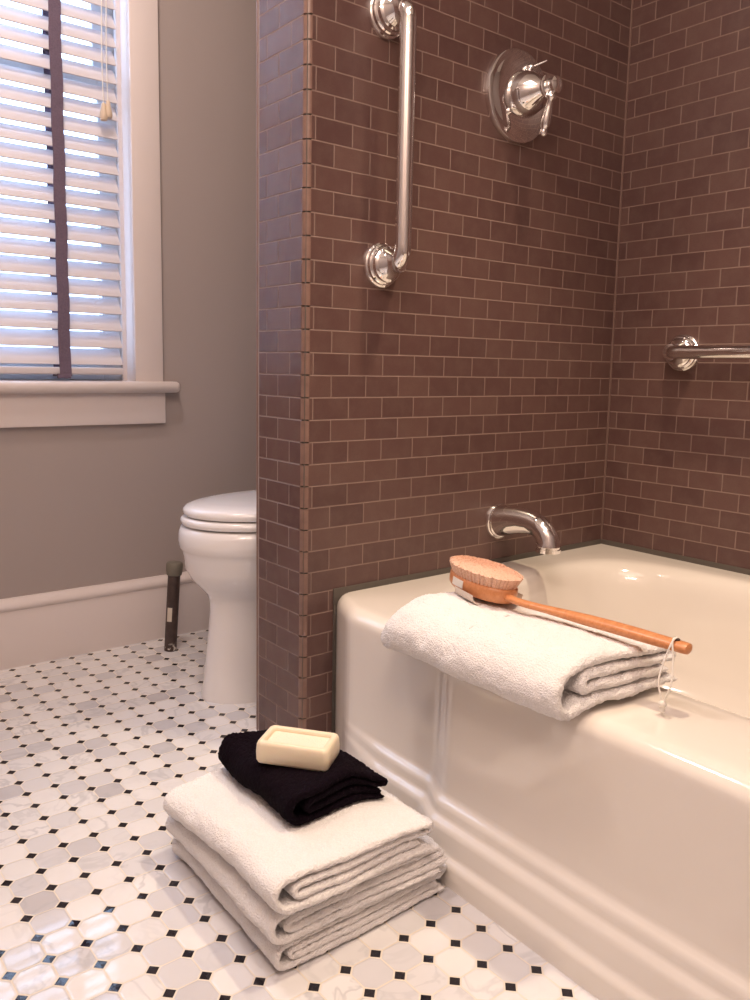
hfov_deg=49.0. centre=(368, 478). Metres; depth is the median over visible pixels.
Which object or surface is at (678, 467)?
wall
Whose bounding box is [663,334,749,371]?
grab bar
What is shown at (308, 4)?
trim
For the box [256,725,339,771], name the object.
soap bar
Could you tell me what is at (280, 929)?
folded towel
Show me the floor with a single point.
(97, 902)
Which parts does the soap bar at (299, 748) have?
stamped panel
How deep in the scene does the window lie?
2.18 m
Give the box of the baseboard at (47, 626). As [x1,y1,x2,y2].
[0,571,209,669]
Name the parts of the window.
pane, pane, sash, sill, sash, casing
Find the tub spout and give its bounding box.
[485,503,560,554]
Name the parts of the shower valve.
lever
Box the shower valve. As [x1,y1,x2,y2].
[484,48,562,143]
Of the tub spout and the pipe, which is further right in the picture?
the tub spout
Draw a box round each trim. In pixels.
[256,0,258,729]
[298,0,312,728]
[331,539,749,732]
[600,0,633,539]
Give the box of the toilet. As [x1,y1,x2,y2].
[178,489,255,703]
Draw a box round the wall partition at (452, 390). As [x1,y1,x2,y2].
[306,0,630,731]
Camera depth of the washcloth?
1.22 m
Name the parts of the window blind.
rail, lift cord, lift cord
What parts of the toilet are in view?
seat, lid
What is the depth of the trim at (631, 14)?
2.09 m
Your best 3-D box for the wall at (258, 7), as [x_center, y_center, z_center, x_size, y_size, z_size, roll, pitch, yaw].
[0.050,-0.678,1.829,0.680,2.422,0.008,-5,10,-38]
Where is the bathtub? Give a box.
[335,544,749,999]
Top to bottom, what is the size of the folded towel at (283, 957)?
0.041 m
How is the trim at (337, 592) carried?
attached to the wall at (678, 467)
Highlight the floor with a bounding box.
[0,629,598,999]
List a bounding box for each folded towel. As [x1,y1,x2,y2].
[163,767,433,914]
[165,816,446,944]
[172,838,446,970]
[381,592,677,720]
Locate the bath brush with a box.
[449,555,692,713]
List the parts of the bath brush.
label plate, handle, cord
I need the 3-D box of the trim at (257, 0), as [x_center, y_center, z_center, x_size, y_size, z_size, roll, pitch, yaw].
[-0.217,-0.655,1.623,0.006,2.422,0.006,-5,10,-38]
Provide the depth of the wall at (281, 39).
1.61 m
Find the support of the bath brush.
on the folded towel at (558, 668)
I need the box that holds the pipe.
[164,561,182,651]
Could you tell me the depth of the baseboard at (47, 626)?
2.23 m
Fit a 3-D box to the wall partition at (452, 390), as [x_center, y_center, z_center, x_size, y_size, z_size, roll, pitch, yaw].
[0.214,-0.678,1.853,0.942,2.422,0.172,-5,10,-38]
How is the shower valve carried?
attached to the wall partition at (452, 390)
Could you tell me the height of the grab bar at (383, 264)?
0.553 m
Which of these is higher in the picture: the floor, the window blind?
the window blind
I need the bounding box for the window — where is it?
[0,0,179,427]
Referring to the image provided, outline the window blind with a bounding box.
[0,0,122,377]
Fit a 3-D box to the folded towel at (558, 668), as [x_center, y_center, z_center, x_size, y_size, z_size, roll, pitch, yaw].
[0.226,0.250,1.297,0.271,0.095,0.441,-5,10,-38]
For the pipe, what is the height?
0.250 m
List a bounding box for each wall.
[0,0,256,598]
[258,7,258,730]
[259,0,304,730]
[602,0,749,569]
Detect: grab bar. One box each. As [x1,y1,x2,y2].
[363,0,416,287]
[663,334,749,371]
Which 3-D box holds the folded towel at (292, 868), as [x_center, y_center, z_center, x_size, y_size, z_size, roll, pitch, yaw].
[-0.111,0.514,1.255,0.290,0.070,0.346,-5,10,-38]
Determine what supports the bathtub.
on the floor
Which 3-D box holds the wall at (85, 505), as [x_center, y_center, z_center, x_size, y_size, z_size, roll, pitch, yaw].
[-0.923,-0.724,2.030,1.955,2.422,0.119,-5,10,-38]
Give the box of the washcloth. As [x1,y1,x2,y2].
[218,729,387,825]
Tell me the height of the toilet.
0.824 m

